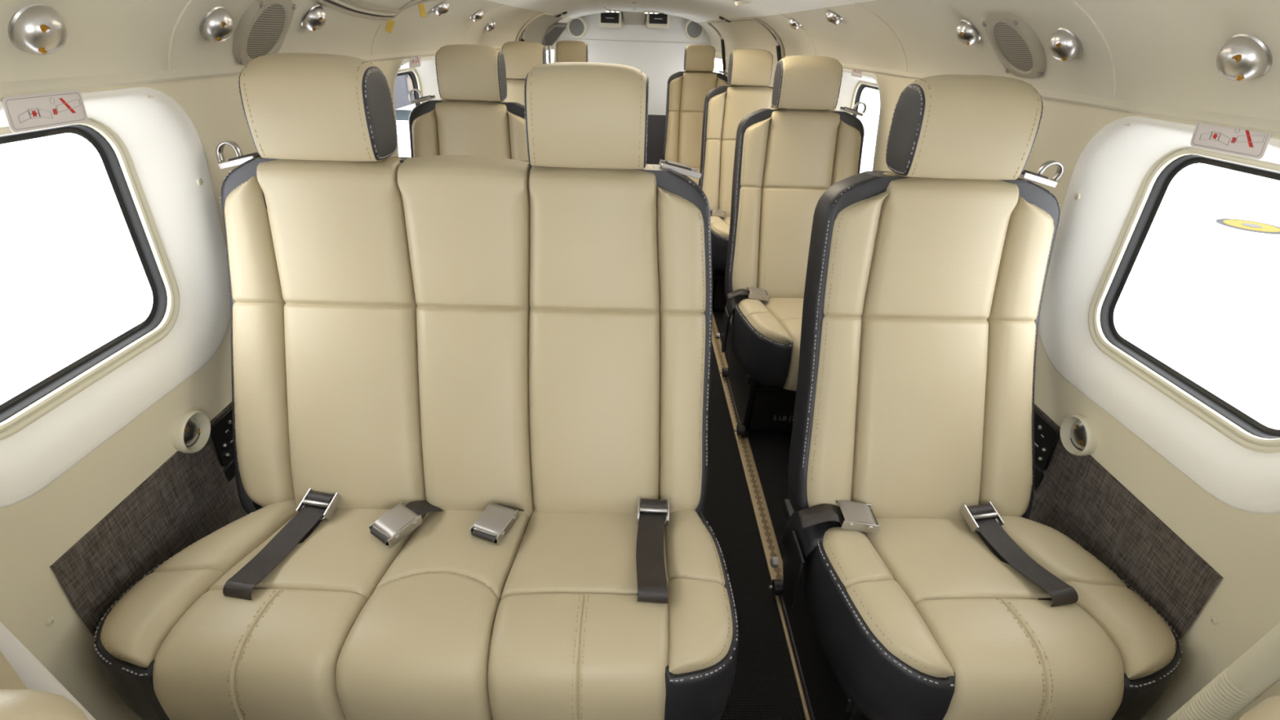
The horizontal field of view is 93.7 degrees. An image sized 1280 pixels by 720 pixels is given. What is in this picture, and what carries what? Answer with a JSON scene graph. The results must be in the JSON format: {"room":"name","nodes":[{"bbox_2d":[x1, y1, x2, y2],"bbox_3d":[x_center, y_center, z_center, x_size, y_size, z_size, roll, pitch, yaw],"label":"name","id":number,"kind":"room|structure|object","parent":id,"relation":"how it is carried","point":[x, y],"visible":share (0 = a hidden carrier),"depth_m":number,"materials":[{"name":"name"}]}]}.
{"room":"aircraft cabin","nodes":[
{"label":"aircraft cabin","id":0,"kind":"room"},
{"bbox_2d":[0,44,555,719],"bbox_3d":[-0.789,-0.617,2.473,0.149,1.147,5.656,2,28,0],"label":"wall","id":1,"kind":"structure","parent":0,"point":[61,474],"depth_m":0.96,"materials":[{"name":"beige paint"}]},
{"bbox_2d":[0,89,87,133],"bbox_3d":[-0.748,-0.316,0.758,0.006,0.040,0.114,1,28,-1],"label":"placard","id":2,"kind":"object","parent":1,"relation":"attached to","point":[26,113],"visible":1,"depth_m":0.75},
{"bbox_2d":[0,117,179,440],"bbox_3d":[-0.835,-0.132,0.832,0.024,0.375,0.437,1,28,-1],"label":"window","id":3,"kind":"structure","parent":1,"relation":"in","point":[21,411],"depth_m":0.96,"materials":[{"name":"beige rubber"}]},
{"bbox_2d":[49,401,247,635],"bbox_3d":[-0.832,-0.131,2.204,0.053,0.545,2.788,1,28,-1],"label":"trim","id":4,"kind":"structure","parent":1,"relation":"attached to","point":[189,497],"depth_m":1.02,"materials":[{"name":"brown fabric"}]},
{"bbox_2d":[171,409,210,453],"bbox_3d":[-0.829,0.132,1.108,0.027,0.081,0.080,1,28,-1],"label":"outlet","id":5,"kind":"object","parent":1,"relation":"attached to","point":[186,428],"visible":1,"depth_m":1.10,"materials":[{"name":"beige plastic"}]},
{"bbox_2d":[210,406,235,482],"bbox_3d":[-0.837,0.184,1.258,0.016,0.188,0.125,1,28,-1],"label":"panel","id":6,"kind":"object","parent":1,"relation":"attached to","point":[221,431],"visible":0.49,"depth_m":1.21,"materials":[{"name":"black plastic"}]},
{"bbox_2d":[396,67,423,106],"bbox_3d":[-0.845,-0.850,2.158,0.024,0.375,0.422,1,28,-1],"label":"window","id":7,"kind":"structure","parent":1,"relation":"in","point":[413,73],"depth_m":2.25,"materials":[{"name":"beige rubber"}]},
{"bbox_2d":[408,56,420,67],"bbox_3d":[-0.757,-1.007,2.019,0.006,0.040,0.114,1,28,-1],"label":"placard","id":8,"kind":"object","parent":1,"relation":"attached to","point":[414,62],"visible":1,"depth_m":2.02},
{"bbox_2d":[515,12,565,45],"bbox_3d":[-0.662,-1.655,3.996,0.247,1.132,0.841,3,28,2],"label":"door","id":9,"kind":"structure","parent":1,"relation":"in","point":[537,26],"depth_m":3.69,"materials":[{"name":"beige plastic"}]},
{"bbox_2d":[520,26,526,41],"bbox_3d":[-0.697,-1.799,3.516,0.095,0.284,0.033,14,31,21],"label":"gas strut","id":10,"kind":"object","parent":9,"relation":"attached to","point":[522,39],"visible":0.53,"depth_m":3.46,"materials":[{"name":"black metal"}]},
{"bbox_2d":[555,11,567,17],"bbox_3d":[-0.494,-2.152,3.720,0.087,0.048,0.050,-13,32,-26],"label":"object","id":11,"kind":"structure","parent":9,"relation":"attached to","point":[558,15],"depth_m":3.71,"materials":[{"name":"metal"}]},
{"bbox_2d":[545,46,555,62],"bbox_3d":[-0.683,-2.170,4.495,0.047,0.314,0.455,2,28,1],"label":"window","id":12,"kind":"structure","parent":1,"relation":"in","point":[553,48],"depth_m":4.63,"materials":[{"name":"plastic"}]},
{"bbox_2d":[555,11,711,164],"bbox_3d":[-0.064,-2.050,4.914,1.343,1.388,0.004,1,28,-1],"label":"wall","id":13,"kind":"structure","parent":0,"point":[659,53],"depth_m":4.72,"materials":[{"name":"white plastic"}]},
{"bbox_2d":[566,17,586,38],"bbox_3d":[-0.487,-2.563,4.625,0.155,0.155,0.042,1,28,-1],"label":"speaker","id":14,"kind":"object","parent":13,"relation":"attached to","point":[577,27],"visible":0.94,"depth_m":4.61},
{"bbox_2d":[568,18,584,35],"bbox_3d":[-0.487,-2.555,4.610,0.116,0.116,0.002,1,28,-1],"label":"grille","id":15,"kind":"object","parent":14,"relation":"attached to","point":[576,26],"depth_m":4.61,"materials":[{"name":"grey plastic"}]},
{"bbox_2d":[598,11,621,28],"bbox_3d":[-0.228,-2.589,4.565,0.170,0.107,0.102,1,28,-1],"label":"air vent","id":16,"kind":"object","parent":13,"relation":"in","point":[607,20],"visible":0.84,"depth_m":4.53,"materials":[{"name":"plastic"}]},
{"bbox_2d":[622,11,645,25],"bbox_3d":[-0.044,-2.597,4.563,0.178,0.084,0.098,1,28,-1],"label":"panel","id":17,"kind":"object","parent":13,"relation":"attached to","point":[630,18],"visible":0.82,"depth_m":4.56,"materials":[{"name":"beige plastic"}]},
{"bbox_2d":[646,13,669,28],"bbox_3d":[0.137,-2.586,4.569,0.170,0.107,0.102,1,28,-1],"label":"screen","id":18,"kind":"object","parent":13,"relation":"in","point":[660,20],"visible":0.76,"depth_m":4.53,"materials":[{"name":"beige plastic"}]},
{"bbox_2d":[684,19,704,40],"bbox_3d":[0.420,-2.555,4.637,0.155,0.155,0.042,1,28,-1],"label":"speaker","id":19,"kind":"object","parent":13,"relation":"attached to","point":[693,31],"visible":0.79,"depth_m":4.62},
{"bbox_2d":[687,21,702,37],"bbox_3d":[0.420,-2.547,4.621,0.116,0.116,0.002,1,28,-1],"label":"grille","id":20,"kind":"object","parent":19,"relation":"attached to","point":[694,29],"depth_m":4.62,"materials":[{"name":"grey plastic"}]},
{"bbox_2d":[0,0,1279,135],"bbox_3d":[0.017,-1.209,2.160,1.549,0.244,5.650,1,28,-1],"label":"ceiling","id":21,"kind":"structure","parent":0,"point":[1157,58],"depth_m":1.00,"materials":[{"name":"beige plastic"}]},
{"bbox_2d":[8,4,66,55],"bbox_3d":[-0.713,-0.393,0.709,0.050,0.058,0.062,0,28,-4],"label":"dome light","id":22,"kind":"object","parent":21,"relation":"attached to","point":[34,28],"visible":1,"depth_m":0.70,"materials":[{"name":"silver metal"}]},
{"bbox_2d":[199,6,234,42],"bbox_3d":[-0.708,-0.562,1.001,0.052,0.057,0.062,-1,28,-5],"label":"dome light","id":23,"kind":"object","parent":21,"relation":"attached to","point":[217,25],"visible":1,"depth_m":0.99,"materials":[{"name":"silver metal"}]},
{"bbox_2d":[232,0,297,66],"bbox_3d":[-0.718,-0.628,1.133,0.106,0.136,0.150,2,28,0],"label":"speaker","id":24,"kind":"object","parent":21,"relation":"attached to","point":[262,29],"visible":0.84,"depth_m":1.12},
{"bbox_2d":[246,3,284,58],"bbox_3d":[-0.708,-0.621,1.137,0.002,0.116,0.116,33,23,-17],"label":"grille","id":25,"kind":"object","parent":24,"relation":"attached to","point":[267,29],"depth_m":1.13,"materials":[{"name":"beige plastic"}]},
{"bbox_2d":[300,4,326,31],"bbox_3d":[-0.695,-0.729,1.273,0.054,0.055,0.062,-1,28,-5],"label":"dome light","id":26,"kind":"object","parent":21,"relation":"attached to","point":[314,19],"visible":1,"depth_m":1.26,"materials":[{"name":"silver metal"}]},
{"bbox_2d":[315,0,437,20],"bbox_3d":[-0.645,-0.892,1.487,0.122,0.086,0.755,3,28,2],"label":"seal","id":27,"kind":"object","parent":21,"relation":"attached to","point":[362,13],"visible":1,"depth_m":1.49,"materials":[{"name":"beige plastic"}]},
{"bbox_2d":[384,18,395,33],"bbox_3d":[-0.690,-0.921,1.655,0.031,0.037,0.002,-19,35,-33],"label":"tag","id":28,"kind":"object","parent":27,"relation":"hanging from","point":[389,25],"visible":1,"depth_m":1.65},
{"bbox_2d":[417,4,426,17],"bbox_3d":[-0.633,-1.015,1.743,0.020,0.034,0.002,-19,35,-33],"label":"tag","id":29,"kind":"object","parent":27,"relation":"hanging from","point":[421,6],"visible":1,"depth_m":1.74,"materials":[{"name":"yellow plastic"}]},
{"bbox_2d":[431,0,449,15],"bbox_3d":[-0.638,-1.124,1.912,0.060,0.050,0.060,-24,38,-39],"label":"dome light","id":30,"kind":"object","parent":21,"relation":"attached to","point":[442,8],"visible":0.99,"depth_m":1.90,"materials":[{"name":"silver metal"}]},
{"bbox_2d":[469,8,483,22],"bbox_3d":[-0.655,-1.378,2.397,0.060,0.050,0.060,-22,36,-37],"label":"dome light","id":31,"kind":"object","parent":21,"relation":"attached to","point":[477,15],"visible":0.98,"depth_m":2.38,"materials":[{"name":"silver metal"}]},
{"bbox_2d":[484,19,495,31],"bbox_3d":[-0.694,-1.544,2.763,0.055,0.054,0.062,4,28,3],"label":"dome light","id":32,"kind":"object","parent":21,"relation":"attached to","point":[491,25],"visible":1,"depth_m":2.75,"materials":[{"name":"silver metal"}]},
{"bbox_2d":[542,22,566,62],"bbox_3d":[-0.595,-1.735,4.399,0.160,1.292,0.164,1,28,-1],"label":"door","id":33,"kind":"structure","parent":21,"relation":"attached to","point":[553,33],"depth_m":4.06,"materials":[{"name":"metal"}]},
{"bbox_2d":[606,9,622,12],"bbox_3d":[-0.194,-2.490,4.279,0.130,0.017,0.050,1,28,-1],"label":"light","id":34,"kind":"object","parent":21,"relation":"attached to","point":[611,11],"visible":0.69,"depth_m":4.26,"materials":[{"name":"white"}]},
{"bbox_2d":[642,10,660,13],"bbox_3d":[0.081,-2.484,4.285,0.130,0.017,0.050,1,28,-1],"label":"light","id":35,"kind":"object","parent":21,"relation":"attached to","point":[643,11],"visible":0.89,"depth_m":4.27,"materials":[{"name":"white"}]},
{"bbox_2d":[734,0,751,5],"bbox_3d":[0.433,-1.459,2.443,0.091,0.029,0.091,5,29,5],"label":"recessed light","id":36,"kind":"object","parent":21,"relation":"in","point":[739,2],"visible":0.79,"depth_m":2.41,"materials":[{"name":"silver metal"}]},
{"bbox_2d":[788,17,801,29],"bbox_3d":[0.661,-1.433,2.551,0.059,0.049,0.062,14,31,21],"label":"dome light","id":37,"kind":"object","parent":21,"relation":"attached to","point":[793,24],"visible":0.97,"depth_m":2.54,"materials":[{"name":"silver metal"}]},
{"bbox_2d":[826,9,843,25],"bbox_3d":[0.651,-1.145,2.003,0.060,0.048,0.061,17,32,26],"label":"dome light","id":38,"kind":"object","parent":21,"relation":"attached to","point":[833,18],"visible":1,"depth_m":1.99,"materials":[{"name":"silver metal"}]},
{"bbox_2d":[955,19,981,45],"bbox_3d":[0.726,-0.723,1.321,0.056,0.054,0.062,5,29,5],"label":"dome light","id":39,"kind":"object","parent":21,"relation":"attached to","point":[966,33],"visible":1,"depth_m":1.31,"materials":[{"name":"silver metal"}]},
{"bbox_2d":[982,13,1045,78],"bbox_3d":[0.751,-0.630,1.189,0.118,0.127,0.150,2,28,0],"label":"speaker","id":40,"kind":"object","parent":21,"relation":"attached to","point":[1015,44],"visible":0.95,"depth_m":1.18},
{"bbox_2d":[993,22,1033,71],"bbox_3d":[0.741,-0.622,1.193,0.002,0.116,0.116,-37,23,18],"label":"grille","id":41,"kind":"object","parent":40,"relation":"attached to","point":[1013,46],"depth_m":1.19,"materials":[{"name":"beige plastic"}]},
{"bbox_2d":[1048,27,1082,61],"bbox_3d":[0.747,-0.554,1.050,0.054,0.055,0.062,5,29,6],"label":"dome light","id":42,"kind":"object","parent":21,"relation":"attached to","point":[1064,45],"visible":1,"depth_m":1.03,"materials":[{"name":"silver metal"}]},
{"bbox_2d":[1216,34,1272,81],"bbox_3d":[0.758,-0.380,0.751,0.052,0.057,0.062,6,29,8],"label":"dome light","id":43,"kind":"object","parent":21,"relation":"attached to","point":[1243,57],"visible":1,"depth_m":0.74,"materials":[{"name":"silver metal"}]},
{"bbox_2d":[702,307,805,719],"bbox_3d":[-0.021,-0.096,2.762,1.655,0.001,5.650,1,28,-1],"label":"floor","id":44,"kind":"structure","parent":0,"point":[764,686],"depth_m":1.64,"materials":[{"name":"black carpet"}]},
{"bbox_2d":[0,651,88,719],"bbox_3d":[-0.579,0.709,0.382,0.390,0.815,0.705,1,28,-1],"label":"chair","id":45,"kind":"object","parent":44,"relation":"on","point":[17,702],"visible":1,"depth_m":0.43,"materials":[{"name":"beige leather"}]},
{"bbox_2d":[0,622,95,719],"bbox_3d":[-0.678,0.430,0.679,0.087,0.997,0.167,21,34,32],"label":"post","id":46,"kind":"object","parent":44,"relation":"on","point":[33,673],"visible":0.52,"depth_m":0.62,"materials":[{"name":"white plastic"}]},
{"bbox_2d":[93,53,738,719],"bbox_3d":[-0.327,0.147,1.032,0.973,1.181,0.644,1,28,-1],"label":"bench","id":47,"kind":"object","parent":44,"relation":"on","point":[470,393],"visible":1,"depth_m":1.04,"materials":[{"name":"beige leather"}]},
{"bbox_2d":[152,508,426,719],"bbox_3d":[-0.553,0.421,1.030,0.303,0.204,0.380,1,28,-1],"label":"seat cushion","id":48,"kind":"object","parent":47,"relation":"on","point":[298,645],"depth_m":0.89,"materials":[{"name":"beige leather"}]},
{"bbox_2d":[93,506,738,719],"bbox_3d":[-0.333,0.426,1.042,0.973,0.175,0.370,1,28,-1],"label":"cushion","id":49,"kind":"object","parent":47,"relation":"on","point":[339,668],"depth_m":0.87,"materials":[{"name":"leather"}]},
{"bbox_2d":[335,510,529,719],"bbox_3d":[-0.325,0.426,1.034,0.238,0.205,0.380,1,28,-1],"label":"seat cushion","id":50,"kind":"object","parent":47,"relation":"on","point":[424,629],"depth_m":0.90,"materials":[{"name":"beige leather"}]},
{"bbox_2d":[487,511,669,719],"bbox_3d":[-0.089,0.431,1.039,0.277,0.204,0.380,1,28,-1],"label":"seat cushion","id":51,"kind":"object","parent":47,"relation":"on","point":[571,635],"depth_m":0.91,"materials":[{"name":"beige leather"}]},
{"bbox_2d":[408,44,528,160],"bbox_3d":[-0.585,-0.348,1.931,0.557,1.180,0.640,1,28,-1],"label":"chair","id":52,"kind":"object","parent":44,"relation":"on","point":[473,117],"visible":0.28,"depth_m":1.93,"materials":[{"name":"beige leather"}]},
{"bbox_2d":[501,40,546,106],"bbox_3d":[-0.600,-0.857,2.871,0.557,1.180,0.640,1,28,-1],"label":"chair","id":53,"kind":"object","parent":44,"relation":"on","point":[521,57],"visible":0.12,"depth_m":2.79,"materials":[{"name":"beige leather"}]},
{"bbox_2d":[555,40,587,62],"bbox_3d":[-0.493,-1.421,3.920,0.557,1.180,0.640,1,28,-1],"label":"chair","id":54,"kind":"object","parent":44,"relation":"on","point":[567,51],"visible":0.06,"depth_m":3.82,"materials":[{"name":"beige leather"}]},
{"bbox_2d":[711,311,809,719],"bbox_3d":[0.352,-0.035,2.663,0.042,0.008,5.114,1,28,-1],"label":"rail","id":55,"kind":"object","parent":44,"relation":"on","point":[768,539],"visible":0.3,"depth_m":1.80,"materials":[{"name":"brown metal"}]},
{"bbox_2d":[662,44,728,185],"bbox_3d":[0.421,-1.438,4.009,0.557,1.180,0.640,1,28,-1],"label":"chair","id":56,"kind":"object","parent":55,"relation":"on","point":[687,90],"visible":0.35,"depth_m":4.05,"materials":[{"name":"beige leather"}]},
{"bbox_2d":[686,168,700,185],"bbox_3d":[0.418,-1.161,4.013,0.322,0.205,0.381,1,28,-1],"label":"seat cushion","id":57,"kind":"object","parent":56,"relation":"on","point":[696,180],"depth_m":3.84,"materials":[{"name":"beige leather"}]},
{"bbox_2d":[698,48,774,311],"bbox_3d":[0.558,-0.850,2.930,0.557,1.180,0.640,1,28,-1],"label":"chair","id":58,"kind":"object","parent":55,"relation":"on","point":[748,91],"visible":0.38,"depth_m":2.95,"materials":[{"name":"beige leather"}]},
{"bbox_2d":[711,228,728,271],"bbox_3d":[0.567,-0.571,2.943,0.526,0.175,0.370,1,28,-1],"label":"cushion","id":59,"kind":"object","parent":58,"relation":"on","point":[719,237],"depth_m":2.80,"materials":[{"name":"black leather"}]},
{"bbox_2d":[720,216,730,226],"bbox_3d":[0.555,-0.572,2.934,0.322,0.205,0.381,1,28,-1],"label":"seat cushion","id":60,"kind":"object","parent":58,"relation":"on","point":[725,220],"depth_m":2.93,"materials":[{"name":"beige leather"}]},
{"bbox_2d":[715,55,866,437],"bbox_3d":[0.572,-0.345,1.998,0.557,1.180,0.640,1,28,-1],"label":"chair","id":61,"kind":"object","parent":55,"relation":"on","point":[788,154],"visible":0.62,"depth_m":2.03,"materials":[{"name":"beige leather"}]},
{"bbox_2d":[731,304,793,387],"bbox_3d":[0.581,-0.066,2.010,0.526,0.175,0.370,1,28,-1],"label":"cushion","id":62,"kind":"object","parent":61,"relation":"on","point":[765,354],"depth_m":1.88,"materials":[{"name":"black leather"}]},
{"bbox_2d":[759,297,803,391],"bbox_3d":[0.568,-0.068,2.002,0.322,0.205,0.381,1,28,-1],"label":"seat cushion","id":63,"kind":"object","parent":61,"relation":"on","point":[783,316],"depth_m":1.86,"materials":[{"name":"beige leather"}]},
{"bbox_2d":[768,74,1182,719],"bbox_3d":[0.567,0.168,1.048,0.557,1.180,0.640,1,28,-1],"label":"chair","id":64,"kind":"object","parent":55,"relation":"on","point":[918,582],"visible":1,"depth_m":1.06,"materials":[{"name":"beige leather"}]},
{"bbox_2d":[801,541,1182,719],"bbox_3d":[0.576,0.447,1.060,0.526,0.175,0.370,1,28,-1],"label":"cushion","id":65,"kind":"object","parent":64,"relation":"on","point":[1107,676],"depth_m":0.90,"materials":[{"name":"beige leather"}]},
{"bbox_2d":[862,518,1124,719],"bbox_3d":[0.564,0.446,1.052,0.322,0.205,0.381,1,28,-1],"label":"seat cushion","id":66,"kind":"object","parent":64,"relation":"on","point":[984,637],"depth_m":0.92,"materials":[{"name":"beige leather"}]},
{"bbox_2d":[1166,622,1279,719],"bbox_3d":[0.755,0.519,0.803,0.076,0.816,0.176,-3,29,-9],"label":"post","id":67,"kind":"object","parent":44,"relation":"on","point":[1255,671],"visible":1,"depth_m":0.73,"materials":[{"name":"beige plastic"}]},
{"bbox_2d":[1239,695,1279,719],"bbox_3d":[0.531,0.739,0.370,0.390,0.820,0.640,1,28,-1],"label":"chair","id":68,"kind":"object","parent":44,"relation":"on","point":[1268,708],"visible":1,"depth_m":0.46,"materials":[{"name":"beige leather"}]},
{"bbox_2d":[715,50,1279,719],"bbox_3d":[0.764,-0.583,2.506,0.198,1.147,5.659,0,28,-3],"label":"wall","id":69,"kind":"structure","parent":0,"point":[1220,496],"depth_m":1.00,"materials":[{"name":"beige paint"}]},
{"bbox_2d":[712,55,722,71],"bbox_3d":[0.590,-2.109,4.503,0.045,0.314,0.516,0,28,-4],"label":"window","id":70,"kind":"structure","parent":69,"relation":"in","point":[716,56],"depth_m":4.44,"materials":[{"name":"plastic"}]},
{"bbox_2d":[706,17,784,87],"bbox_3d":[0.598,-1.521,3.825,0.258,1.132,1.305,-3,29,-8],"label":"door","id":71,"kind":"structure","parent":69,"relation":"in","point":[745,33],"depth_m":3.46,"materials":[{"name":"beige plastic"}]},
{"bbox_2d":[720,35,725,75],"bbox_3d":[0.579,-2.134,4.167,0.100,0.319,0.034,-14,32,-26],"label":"gas strut","id":72,"kind":"object","parent":71,"relation":"attached to","point":[722,39],"visible":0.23,"depth_m":4.17,"materials":[{"name":"black metal"}]},
{"bbox_2d":[719,15,731,22],"bbox_3d":[0.503,-2.009,3.521,0.087,0.048,0.050,16,31,24],"label":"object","id":73,"kind":"structure","parent":71,"relation":"attached to","point":[720,17],"depth_m":3.51,"materials":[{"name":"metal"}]},
{"bbox_2d":[776,39,781,62],"bbox_3d":[0.727,-1.555,3.135,0.103,0.301,0.034,-9,30,-19],"label":"gas strut","id":74,"kind":"object","parent":71,"relation":"attached to","point":[778,46],"visible":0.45,"depth_m":3.10,"materials":[{"name":"black metal"}]},
{"bbox_2d":[851,64,862,77],"bbox_3d":[0.784,-1.046,2.169,0.006,0.040,0.114,1,28,-1],"label":"placard","id":75,"kind":"object","parent":69,"relation":"attached to","point":[855,73],"visible":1,"depth_m":2.17},
{"bbox_2d":[848,80,878,116],"bbox_3d":[0.860,-0.855,2.273,0.024,0.375,0.437,1,28,-1],"label":"window","id":76,"kind":"structure","parent":69,"relation":"in","point":[860,86],"depth_m":2.37,"materials":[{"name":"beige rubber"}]},
{"bbox_2d":[1034,408,1059,490],"bbox_3d":[0.842,0.199,1.302,0.016,0.188,0.125,1,28,-1],"label":"control panel","id":77,"kind":"object","parent":69,"relation":"attached to","point":[1046,436],"visible":0.47,"depth_m":1.25,"materials":[{"name":"black plastic"}]},
{"bbox_2d":[1060,413,1097,456],"bbox_3d":[0.842,0.144,1.150,0.027,0.081,0.080,1,28,-2],"label":"outlet","id":78,"kind":"object","parent":69,"relation":"attached to","point":[1082,433],"visible":1,"depth_m":1.15,"materials":[{"name":"beige plastic"}]},
{"bbox_2d":[1028,404,1222,639],"bbox_3d":[0.812,-0.100,2.233,0.060,0.560,2.788,1,28,-2],"label":"trim","id":79,"kind":"structure","parent":69,"relation":"attached to","point":[1076,496],"depth_m":1.05,"materials":[{"name":"brown fabric"}]},
{"bbox_2d":[1088,146,1279,453],"bbox_3d":[0.871,-0.109,0.895,0.024,0.375,0.434,1,28,-1],"label":"window","id":80,"kind":"structure","parent":69,"relation":"in","point":[1240,428],"depth_m":1.00,"materials":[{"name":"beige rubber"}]},
{"bbox_2d":[1190,122,1271,159],"bbox_3d":[0.795,-0.301,0.810,0.006,0.040,0.114,1,28,-1],"label":"placard","id":81,"kind":"object","parent":69,"relation":"attached to","point":[1239,142],"visible":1,"depth_m":0.81},
{"label":"outside","id":82,"kind":"structure","parent":0,"visible":0},
{"bbox_2d":[0,72,1279,429],"bbox_3d":[-0.149,-2.359,10.093,90.000,0.001,100.000,1,28,-1],"label":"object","id":83,"kind":"structure","parent":82,"point":[1200,295],"depth_m":7.80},
{"bbox_2d":[395,109,411,120],"bbox_3d":[-8.433,-8.673,21.223,2.000,0.030,2.700,1,28,-1],"label":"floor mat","id":84,"kind":"object","parent":83,"relation":"on","point":[401,114],"visible":0.14,"depth_m":21.12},
{"bbox_2d":[394,74,414,109],"bbox_3d":[-9.364,-12.337,25.657,0.350,2.200,13.000,1,28,-1],"label":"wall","id":85,"kind":"structure","parent":83,"relation":"on","point":[403,85],"depth_m":23.40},
{"bbox_2d":[1215,218,1279,234],"bbox_3d":[11.141,-2.444,10.930,1.000,0.020,1.000,1,28,-1],"label":"floor marker","id":86,"kind":"object","parent":83,"relation":"on","point":[1242,224],"visible":1,"depth_m":10.90,"materials":[{"name":"yellow"}]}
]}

